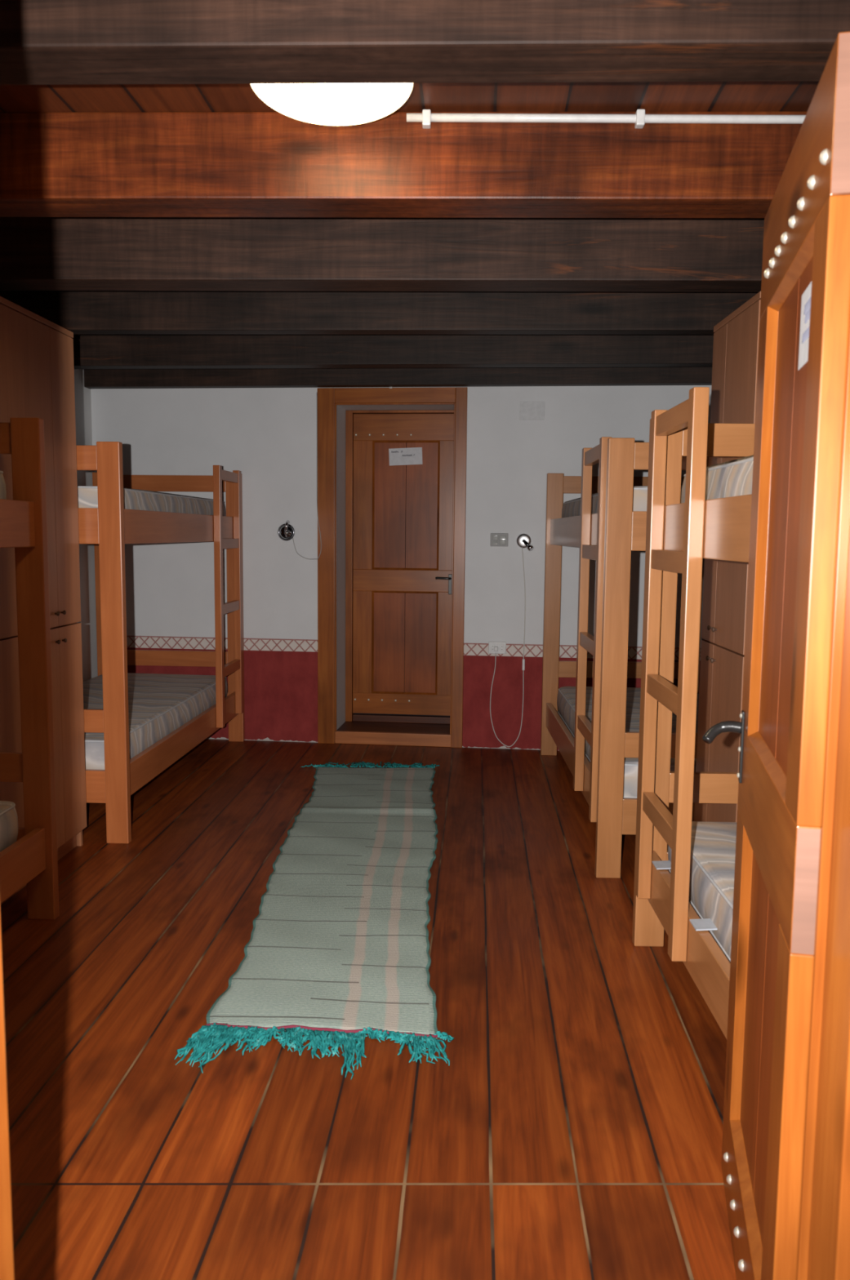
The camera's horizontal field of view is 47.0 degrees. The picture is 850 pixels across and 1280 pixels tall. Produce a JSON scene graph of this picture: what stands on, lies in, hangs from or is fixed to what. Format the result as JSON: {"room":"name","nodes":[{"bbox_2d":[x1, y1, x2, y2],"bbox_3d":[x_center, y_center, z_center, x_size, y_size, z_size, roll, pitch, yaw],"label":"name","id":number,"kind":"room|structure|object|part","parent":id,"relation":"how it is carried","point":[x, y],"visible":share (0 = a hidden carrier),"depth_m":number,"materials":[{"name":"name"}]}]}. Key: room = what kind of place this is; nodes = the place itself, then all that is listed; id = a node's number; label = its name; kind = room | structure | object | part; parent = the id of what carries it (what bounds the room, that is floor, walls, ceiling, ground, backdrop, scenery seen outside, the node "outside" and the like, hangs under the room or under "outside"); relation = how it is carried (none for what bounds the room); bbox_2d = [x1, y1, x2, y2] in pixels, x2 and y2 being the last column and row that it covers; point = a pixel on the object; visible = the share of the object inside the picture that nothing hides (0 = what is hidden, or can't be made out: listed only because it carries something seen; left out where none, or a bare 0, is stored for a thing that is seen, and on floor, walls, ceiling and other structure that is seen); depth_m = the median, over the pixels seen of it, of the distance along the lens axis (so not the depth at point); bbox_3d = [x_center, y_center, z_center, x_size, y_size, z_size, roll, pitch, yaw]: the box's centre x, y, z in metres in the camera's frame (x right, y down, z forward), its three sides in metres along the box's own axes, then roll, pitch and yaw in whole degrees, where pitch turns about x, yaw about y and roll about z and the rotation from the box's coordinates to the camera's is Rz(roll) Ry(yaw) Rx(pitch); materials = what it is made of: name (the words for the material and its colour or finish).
{"room":"hostel dormitory room","nodes":[
{"label":"hostel dormitory room","id":0,"kind":"room"},
{"bbox_2d":[74,368,97,681],"bbox_3d":[-2.323,-0.306,3.616,0.180,2.420,5.600,1,6,3],"label":"wall","id":1,"kind":"structure","parent":0,"point":[82,393],"depth_m":6.06,"materials":[{"name":"white paint"}]},
{"bbox_2d":[0,738,736,1279],"bbox_3d":[-0.298,1.059,3.001,4.370,0.120,6.900,1,6,3],"label":"floor","id":2,"kind":"structure","parent":0,"point":[571,1129],"depth_m":2.37,"materials":[{"name":"brown wood"}]},
{"bbox_2d":[0,417,59,919],"bbox_3d":[-1.761,0.215,2.252,0.946,1.690,2.100,1,6,3],"label":"bunk bed","id":3,"kind":"object","parent":2,"relation":"on","point":[31,860],"visible":1,"depth_m":3.22,"materials":[{"name":"orange wood"}]},
{"bbox_2d":[0,471,6,499],"bbox_3d":[-1.771,-0.373,2.189,0.800,0.158,1.942,1,6,3],"label":"mattress","id":4,"kind":"object","parent":3,"relation":"on","point":[2,485],"visible":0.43,"depth_m":3.06,"materials":[{"name":"beige fabric"}]},
{"bbox_2d":[0,800,17,852],"bbox_3d":[-1.782,0.698,2.305,0.800,0.158,1.942,1,6,3],"label":"mattress","id":5,"kind":"object","parent":3,"relation":"on","point":[8,815],"visible":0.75,"depth_m":3.15,"materials":[{"name":"white fabric"}]},
{"bbox_3d":[-1.339,-0.269,2.177,0.030,0.147,2.019,1,6,3],"label":"rail","id":6,"kind":"part","parent":3,"relation":"part of","materials":[{"name":"orange wood"}]},
{"bbox_3d":[-1.350,0.812,2.295,0.030,0.142,2.019,1,6,3],"label":"rail","id":7,"kind":"part","parent":3,"relation":"part of","materials":[{"name":"orange wood"}]},
{"bbox_2d":[0,296,86,909],"bbox_3d":[-1.724,-0.146,3.659,0.616,2.105,0.739,1,6,3],"label":"wardrobe","id":8,"kind":"object","parent":2,"relation":"on","point":[37,369],"visible":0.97,"depth_m":3.75,"materials":[{"name":"brown wood"}]},
{"bbox_3d":[-1.444,-0.589,3.486,0.020,1.132,0.512,1,6,3],"label":"door","id":9,"kind":"part","parent":8,"relation":"part of","materials":[{"name":"brown wood"}]},
{"bbox_3d":[-1.454,0.408,3.595,0.020,0.862,0.512,1,6,3],"label":"door","id":10,"kind":"part","parent":8,"relation":"part of","materials":[{"name":"brown wood"}]},
{"bbox_2d":[0,622,74,639],"bbox_3d":[-1.738,-0.039,3.671,0.565,0.018,0.697,1,6,3],"label":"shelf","id":11,"kind":"object","parent":8,"relation":"attached to","point":[5,638],"depth_m":3.79,"materials":[{"name":"brown wood"}]},
{"bbox_3d":[-1.425,-0.628,3.849,0.020,1.132,0.217,1,6,3],"label":"door","id":12,"kind":"part","parent":8,"relation":"part of","materials":[{"name":"brown wood"}]},
{"bbox_3d":[-1.435,0.369,3.958,0.020,0.862,0.217,1,6,3],"label":"door","id":13,"kind":"part","parent":8,"relation":"part of","materials":[{"name":"brown wood"}]},
{"bbox_2d":[75,441,244,843],"bbox_3d":[-1.651,-0.094,5.112,0.946,1.690,2.093,1,6,3],"label":"bunk bed","id":14,"kind":"object","parent":2,"relation":"on","point":[109,526],"visible":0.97,"depth_m":4.49,"materials":[{"name":"orange wood"}]},
{"bbox_3d":[-2.021,-0.206,6.154,0.095,1.680,0.040,1,6,3],"label":"post","id":15,"kind":"part","parent":14,"relation":"part of","materials":[{"name":"orange wood"}]},
{"bbox_3d":[-1.296,0.027,4.072,0.095,1.680,0.040,1,6,3],"label":"post","id":16,"kind":"part","parent":14,"relation":"part of","materials":[{"name":"orange wood"}]},
{"bbox_2d":[77,485,225,515],"bbox_3d":[-1.661,-0.683,5.049,0.800,0.158,1.942,1,6,3],"label":"mattress","id":17,"kind":"object","parent":14,"relation":"on","point":[87,495],"visible":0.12,"depth_m":4.64,"materials":[{"name":"white fabric"}]},
{"bbox_2d":[82,672,227,769],"bbox_3d":[-1.671,0.389,5.165,0.800,0.158,1.942,1,6,3],"label":"mattress","id":18,"kind":"object","parent":14,"relation":"on","point":[159,704],"visible":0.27,"depth_m":5.16,"materials":[{"name":"white fabric"}]},
{"bbox_3d":[-1.228,-0.578,5.037,0.030,0.147,2.012,1,6,3],"label":"rail","id":19,"kind":"part","parent":14,"relation":"part of","materials":[{"name":"orange wood"}]},
{"bbox_3d":[-1.239,0.503,5.155,0.030,0.142,2.012,1,6,3],"label":"rail","id":20,"kind":"part","parent":14,"relation":"part of","materials":[{"name":"orange wood"}]},
{"bbox_3d":[-1.188,-0.193,6.111,0.095,1.680,0.040,1,6,3],"label":"post","id":21,"kind":"part","parent":14,"relation":"part of","materials":[{"name":"orange wood"}]},
{"bbox_2d":[174,761,453,1079],"bbox_3d":[-0.314,0.875,4.011,0.790,0.026,3.315,1,6,0],"label":"runner rug","id":22,"kind":"object","parent":2,"relation":"on","point":[338,945],"visible":1,"depth_m":3.22,"materials":[{"name":"fabric"}]},
{"bbox_2d":[540,436,708,878],"bbox_3d":[1.147,-0.028,4.755,0.946,1.690,2.150,1,6,1],"label":"bunk bed","id":23,"kind":"object","parent":2,"relation":"on","point":[608,536],"visible":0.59,"depth_m":3.77,"materials":[{"name":"brown wood"}]},
{"bbox_3d":[0.755,-0.141,5.811,0.095,1.680,0.040,1,6,1],"label":"post","id":24,"kind":"part","parent":23,"relation":"part of","materials":[{"name":"brown wood"}]},
{"bbox_3d":[0.723,0.558,4.826,0.030,0.142,2.069,1,6,1],"label":"rail","id":25,"kind":"part","parent":23,"relation":"part of","materials":[{"name":"brown wood"}]},
{"bbox_3d":[0.734,-0.523,4.708,0.030,0.147,2.069,1,6,1],"label":"rail","id":26,"kind":"part","parent":23,"relation":"part of","materials":[{"name":"brown wood"}]},
{"bbox_3d":[0.719,0.086,3.713,0.095,1.680,0.040,1,6,1],"label":"post","id":27,"kind":"part","parent":23,"relation":"part of","materials":[{"name":"brown wood"}]},
{"bbox_2d":[561,484,682,517],"bbox_3d":[1.168,-0.616,4.691,0.800,0.158,1.942,1,6,1],"label":"mattress","id":28,"kind":"object","parent":23,"relation":"on","point":[571,508],"visible":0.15,"depth_m":4.37,"materials":[{"name":"white fabric"}]},
{"bbox_2d":[556,686,698,798],"bbox_3d":[1.158,0.456,4.808,0.800,0.158,1.942,1,6,1],"label":"mattress","id":29,"kind":"object","parent":23,"relation":"on","point":[566,697],"visible":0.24,"depth_m":4.97,"materials":[{"name":"white fabric"}]},
{"bbox_3d":[1.589,-0.132,5.798,0.095,1.680,0.040,1,6,1],"label":"post","id":30,"kind":"part","parent":23,"relation":"part of","materials":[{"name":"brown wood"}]},
{"bbox_2d":[631,386,755,1039],"bbox_3d":[1.125,0.266,2.055,0.946,1.690,2.100,1,6,1],"label":"bunk bed","id":31,"kind":"object","parent":2,"relation":"on","point":[678,535],"visible":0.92,"depth_m":2.77,"materials":[{"name":"brown wood"}]},
{"bbox_3d":[0.733,0.155,3.086,0.095,1.680,0.040,1,6,1],"label":"post","id":32,"kind":"part","parent":31,"relation":"part of","materials":[{"name":"brown wood"}]},
{"bbox_3d":[0.701,0.851,2.126,0.030,0.142,2.019,1,6,1],"label":"rail","id":33,"kind":"part","parent":31,"relation":"part of","materials":[{"name":"brown wood"}]},
{"bbox_3d":[0.712,-0.230,2.008,0.030,0.147,2.019,1,6,1],"label":"rail","id":34,"kind":"part","parent":31,"relation":"part of","materials":[{"name":"brown wood"}]},
{"bbox_2d":[680,454,753,502],"bbox_3d":[1.147,-0.323,1.991,0.800,0.158,1.942,1,6,1],"label":"mattress","id":35,"kind":"object","parent":31,"relation":"on","point":[734,477],"visible":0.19,"depth_m":2.44,"materials":[{"name":"white fabric"}]},
{"bbox_2d":[652,821,821,962],"bbox_3d":[1.109,0.749,2.108,0.855,0.158,1.942,1,6,1],"label":"mattress","id":36,"kind":"object","parent":31,"relation":"on","point":[713,844],"visible":0.21,"depth_m":2.65,"materials":[{"name":"white fabric"}]},
{"bbox_2d":[693,291,760,822],"bbox_3d":[1.294,-0.070,3.376,0.566,2.075,0.519,1,6,1],"label":"wardrobe","id":37,"kind":"object","parent":2,"relation":"on","point":[735,337],"visible":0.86,"depth_m":3.33,"materials":[{"name":"brown wood"}]},
{"bbox_3d":[1.035,0.434,3.608,0.020,0.857,0.167,1,6,1],"label":"door","id":38,"kind":"part","parent":37,"relation":"part of","materials":[{"name":"brown wood"}]},
{"bbox_3d":[1.045,-0.548,3.501,0.020,1.107,0.167,1,6,1],"label":"door","id":39,"kind":"part","parent":37,"relation":"part of","materials":[{"name":"brown wood"}]},
{"bbox_3d":[1.031,0.462,3.354,0.020,0.857,0.342,1,6,1],"label":"door","id":40,"kind":"part","parent":37,"relation":"part of","materials":[{"name":"brown wood"}]},
{"bbox_3d":[1.041,-0.520,3.247,0.020,1.107,0.342,1,6,1],"label":"door","id":41,"kind":"part","parent":37,"relation":"part of","materials":[{"name":"brown wood"}]},
{"bbox_2d":[90,385,711,750],"bbox_3d":[-0.111,-0.566,6.216,4.250,2.420,0.450,1,6,6],"label":"wall","id":42,"kind":"structure","parent":0,"point":[268,435],"depth_m":6.03,"materials":[{"name":"paint"}]},
{"bbox_2d":[277,403,321,559],"bbox_3d":[-0.772,-1.002,5.975,0.277,1.016,0.075,1,6,6],"label":"wall lamp","id":43,"kind":"object","parent":42,"relation":"attached to","point":[286,531],"visible":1,"depth_m":6.03,"materials":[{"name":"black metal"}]},
{"bbox_3d":[-0.853,-0.696,6.011,0.029,0.081,0.051,1,6,6],"label":"swivel arm","id":44,"kind":"part","parent":43,"relation":"part of","materials":[{"name":"black metal"}]},
{"bbox_3d":[-0.724,-1.004,6.000,0.191,1.016,0.026,2,6,13],"label":"power cord","id":45,"kind":"part","parent":43,"relation":"part of","materials":[{"name":"white plastic"}]},
{"bbox_2d":[351,386,392,388],"bbox_3d":[-0.192,-1.523,5.880,0.900,0.018,0.024,1,6,6],"label":"cable","id":46,"kind":"object","parent":42,"relation":"attached to","point":[352,387],"visible":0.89,"depth_m":5.89,"materials":[{"name":"white plastic"}]},
{"bbox_2d":[317,386,467,747],"bbox_3d":[-0.186,-0.454,6.226,0.912,2.193,0.472,1,6,6],"label":"door frame","id":47,"kind":"structure","parent":42,"relation":"attached to","point":[357,728],"depth_m":6.04,"materials":[{"name":"brown wood"}]},
{"bbox_3d":[-0.611,-0.438,6.045,0.107,2.193,0.022,1,6,6],"label":"frame post","id":48,"kind":"part","parent":47,"relation":"part of","materials":[{"name":"brown wood"}]},
{"bbox_3d":[-0.151,-0.464,6.383,0.734,2.029,0.080,1,6,6],"label":"frame","id":49,"kind":"part","parent":47,"relation":"part of","materials":[{"name":"brown wood"}]},
{"bbox_3d":[0.208,-0.421,5.959,0.070,2.193,0.022,1,6,6],"label":"frame post","id":50,"kind":"part","parent":47,"relation":"part of","materials":[{"name":"brown wood"}]},
{"bbox_2d":[352,413,453,715],"bbox_3d":[-0.141,-0.477,6.351,0.666,1.954,0.108,1,6,6],"label":"door","id":51,"kind":"structure","parent":42,"relation":"in","point":[402,532],"depth_m":6.37,"materials":[{"name":"brown wood"}]},
{"bbox_3d":[-0.147,0.423,6.481,0.666,0.135,0.045,1,6,6],"label":"rail","id":52,"kind":"part","parent":51,"relation":"part of","materials":[{"name":"brown wood"}]},
{"bbox_3d":[-0.139,-0.390,6.393,0.666,0.140,0.045,1,6,6],"label":"rail","id":53,"kind":"part","parent":51,"relation":"part of","materials":[{"name":"brown wood"}]},
{"bbox_3d":[-0.129,-1.368,6.286,0.666,0.169,0.045,1,6,6],"label":"rail","id":54,"kind":"part","parent":51,"relation":"part of","materials":[{"name":"brown wood"}]},
{"bbox_3d":[-0.134,0.020,6.424,0.436,0.680,0.018,1,6,6],"label":"moulding","id":55,"kind":"part","parent":51,"relation":"part of","materials":[{"name":"brown wood"}]},
{"bbox_3d":[-0.132,0.018,6.443,0.438,0.682,0.023,1,6,6],"label":"panel","id":56,"kind":"part","parent":51,"relation":"part of","materials":[{"name":"brown wood"}]},
{"bbox_2d":[388,447,422,465],"bbox_3d":[-0.125,-1.183,6.295,0.220,0.117,0.003,1,6,6],"label":"paper notice","id":57,"kind":"object","parent":51,"relation":"attached to","point":[412,455],"visible":1,"depth_m":6.29,"materials":[{"name":"white paper"}]},
{"bbox_3d":[-0.125,-0.870,6.327,0.436,0.830,0.018,1,6,6],"label":"moulding","id":58,"kind":"part","parent":51,"relation":"part of","materials":[{"name":"brown wood"}]},
{"bbox_3d":[-0.123,-0.872,6.346,0.438,0.832,0.023,1,6,6],"label":"panel","id":59,"kind":"part","parent":51,"relation":"part of","materials":[{"name":"brown wood"}]},
{"bbox_3d":[0.119,-0.399,6.307,0.101,0.018,0.059,1,6,6],"label":"lever","id":60,"kind":"part","parent":51,"relation":"part of","materials":[{"name":"black metal"}]},
{"bbox_3d":[0.164,-0.361,6.337,0.024,0.132,0.006,1,6,6],"label":"handle plate","id":61,"kind":"part","parent":51,"relation":"part of","materials":[{"name":"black metal"}]},
{"bbox_2d":[488,641,506,653],"bbox_3d":[0.444,0.048,5.989,0.108,0.076,0.011,1,6,6],"label":"power socket","id":62,"kind":"object","parent":42,"relation":"attached to","point":[501,646],"visible":1,"depth_m":5.99,"materials":[{"name":"white plastic"}]},
{"bbox_2d":[490,644,494,651],"bbox_3d":[0.415,0.047,5.988,0.024,0.044,0.002,1,6,6],"label":"socket","id":63,"kind":"object","parent":62,"relation":"attached to","point":[492,646],"depth_m":5.99,"materials":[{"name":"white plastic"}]},
{"bbox_2d":[499,644,503,651],"bbox_3d":[0.471,0.049,5.982,0.024,0.044,0.002,1,6,6],"label":"socket","id":64,"kind":"object","parent":62,"relation":"attached to","point":[501,646],"depth_m":5.98,"materials":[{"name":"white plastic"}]},
{"bbox_2d":[489,533,508,546],"bbox_3d":[0.450,-0.607,5.916,0.108,0.080,0.016,1,6,6],"label":"switch plate","id":65,"kind":"object","parent":42,"relation":"attached to","point":[496,539],"visible":1,"depth_m":5.91,"materials":[{"name":"grey plastic"}]},
{"bbox_2d":[492,540,497,544],"bbox_3d":[0.426,-0.591,5.917,0.034,0.022,0.010,1,6,6],"label":"rocker switch","id":66,"kind":"object","parent":65,"relation":"attached to","point":[494,542],"depth_m":5.91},
{"bbox_2d":[492,535,497,540],"bbox_3d":[0.426,-0.620,5.914,0.034,0.029,0.009,1,6,6],"label":"rocker switch","id":67,"kind":"object","parent":65,"relation":"attached to","point":[494,537],"depth_m":5.91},
{"bbox_2d":[499,540,506,544],"bbox_3d":[0.470,-0.590,5.913,0.040,0.022,0.009,1,6,6],"label":"rocker switch","id":68,"kind":"object","parent":65,"relation":"attached to","point":[501,542],"depth_m":5.91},
{"bbox_2d":[499,535,506,540],"bbox_3d":[0.471,-0.619,5.910,0.040,0.029,0.009,1,6,6],"label":"rocker switch","id":69,"kind":"object","parent":65,"relation":"attached to","point":[501,537],"depth_m":5.91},
{"bbox_2d":[489,533,533,746],"bbox_3d":[0.524,0.011,5.941,0.248,1.314,0.081,1,6,6],"label":"wall lamp","id":70,"kind":"object","parent":42,"relation":"attached to","point":[523,540],"visible":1,"depth_m":5.95,"materials":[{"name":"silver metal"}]},
{"bbox_2d":[521,658,524,670],"bbox_3d":[0.603,0.151,5.979,0.016,0.070,0.017,1,6,6],"label":"switch","id":71,"kind":"object","parent":70,"relation":"attached to","point":[523,660],"depth_m":5.97,"materials":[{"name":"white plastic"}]},
{"bbox_3d":[0.608,-0.579,5.868,0.032,0.053,0.066,-5,8,-40],"label":"swivel arm","id":72,"kind":"part","parent":70,"relation":"part of","materials":[{"name":"black metal"}]},
{"bbox_2d":[0,80,819,112],"bbox_3d":[-0.239,-1.496,3.376,4.370,0.040,5.600,1,6,3],"label":"ceiling","id":73,"kind":"structure","parent":0,"point":[630,96],"depth_m":2.48,"materials":[{"name":"brown wood"}]},
{"bbox_2d":[250,83,413,125],"bbox_3d":[-0.216,-1.289,2.254,0.380,0.128,0.380,1,6,3],"label":"ceiling lamp","id":74,"kind":"object","parent":73,"relation":"attached to","point":[321,104],"visible":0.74,"depth_m":2.23,"materials":[{"name":"white plastic"}]},
{"bbox_2d":[0,290,758,334],"bbox_3d":[-0.218,-1.464,4.288,3.960,0.220,0.100,1,6,3],"label":"ceiling beam","id":75,"kind":"structure","parent":73,"relation":"attached to","point":[78,312],"depth_m":4.25,"materials":[{"name":"brown wood"}]},
{"bbox_2d":[0,217,764,292],"bbox_3d":[-0.262,-1.377,3.484,3.960,0.220,0.165,1,6,2],"label":"ceiling beam","id":76,"kind":"structure","parent":73,"relation":"attached to","point":[257,254],"depth_m":3.41,"materials":[{"name":"brown wood"}]},
{"bbox_2d":[71,334,713,368],"bbox_3d":[-0.169,-1.558,5.155,3.960,0.220,0.116,1,6,5],"label":"ceiling beam","id":77,"kind":"structure","parent":73,"relation":"attached to","point":[90,351],"depth_m":5.11,"materials":[{"name":"brown wood"}]},
{"bbox_2d":[84,366,712,388],"bbox_3d":[-0.133,-1.626,5.818,3.960,0.220,0.089,1,6,6],"label":"ceiling beam","id":78,"kind":"structure","parent":73,"relation":"attached to","point":[657,375],"depth_m":5.80,"materials":[{"name":"brown wood"}]},
{"bbox_2d":[0,111,807,217],"bbox_3d":[-0.306,-1.288,2.655,3.960,0.220,0.161,1,6,1],"label":"ceiling beam","id":79,"kind":"structure","parent":73,"relation":"attached to","point":[148,164],"depth_m":2.58,"materials":[{"name":"brown wood"}]},
{"bbox_2d":[406,109,805,128],"bbox_3d":[0.777,-1.347,2.525,1.650,0.039,0.029,1,6,1],"label":"cable conduit","id":80,"kind":"object","parent":79,"relation":"attached to","point":[426,117],"visible":1,"depth_m":2.53,"materials":[{"name":"white plastic"}]},
{"bbox_2d":[0,0,849,84],"bbox_3d":[-0.349,-1.200,1.843,3.960,0.220,0.155,1,6,2],"label":"ceiling beam","id":81,"kind":"structure","parent":73,"relation":"attached to","point":[42,42],"depth_m":1.78,"materials":[{"name":"brown wood"}]},
{"bbox_3d":[-0.422,0.014,0.855,3.910,2.420,0.210,1,6,3],"label":"wall","id":82,"kind":"structure","parent":0,"visible":0},
{"bbox_2d":[0,313,849,1279],"bbox_3d":[0.039,0.141,1.042,1.216,2.135,0.322,0,6,-4],"label":"door frame","id":83,"kind":"structure","parent":82,"relation":"attached to","point":[824,1231],"depth_m":1.22,"materials":[{"name":"brown wood"}]},
{"bbox_2d":[702,31,849,1279],"bbox_3d":[0.531,0.188,1.603,0.108,1.900,0.701,2,6,12],"label":"door","id":84,"kind":"structure","parent":82,"relation":"in","point":[799,415],"depth_m":1.43,"materials":[{"name":"brown wood"}]},
{"bbox_3d":[0.578,0.179,1.897,0.079,0.044,0.029,0,6,-3],"label":"lever","id":85,"kind":"part","parent":84,"relation":"part of","materials":[{"name":"black metal"}]},
{"bbox_3d":[0.560,1.049,1.688,0.030,0.170,0.700,2,6,12],"label":"rail","id":86,"kind":"part","parent":84,"relation":"part of","materials":[{"name":"brown wood"}]},
{"bbox_3d":[0.615,0.207,1.897,0.005,0.140,0.024,2,6,12],"label":"handle plate","id":87,"kind":"part","parent":84,"relation":"part of","materials":[{"name":"black metal"}]},
{"bbox_3d":[0.558,0.670,1.643,0.018,0.593,0.480,2,6,12],"label":"moulding","id":88,"kind":"part","parent":84,"relation":"part of","materials":[{"name":"brown wood"}]},
{"bbox_3d":[0.570,0.671,1.641,0.008,0.595,0.482,2,6,12],"label":"panel","id":89,"kind":"part","parent":84,"relation":"part of","materials":[{"name":"brown wood"}]},
{"bbox_3d":[0.568,0.290,1.606,0.030,0.172,0.700,2,6,12],"label":"rail","id":90,"kind":"part","parent":84,"relation":"part of","materials":[{"name":"brown wood"}]},
{"bbox_3d":[0.567,-0.183,1.550,0.018,0.780,0.480,2,6,12],"label":"moulding","id":91,"kind":"part","parent":84,"relation":"part of","materials":[{"name":"brown wood"}]},
{"bbox_3d":[0.578,-0.183,1.548,0.008,0.782,0.482,2,6,12],"label":"panel","id":92,"kind":"part","parent":84,"relation":"part of","materials":[{"name":"brown wood"}]},
{"bbox_2d":[797,281,811,370],"bbox_3d":[0.550,-0.456,1.402,0.003,0.110,0.150,2,6,12],"label":"paper notice","id":93,"kind":"object","parent":84,"relation":"attached to","point":[806,296],"visible":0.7,"depth_m":1.43,"materials":[{"name":"white paper"}]},
{"bbox_3d":[0.577,-0.663,1.502,0.030,0.185,0.700,2,6,12],"label":"rail","id":94,"kind":"part","parent":84,"relation":"part of","materials":[{"name":"brown wood"}]}
]}

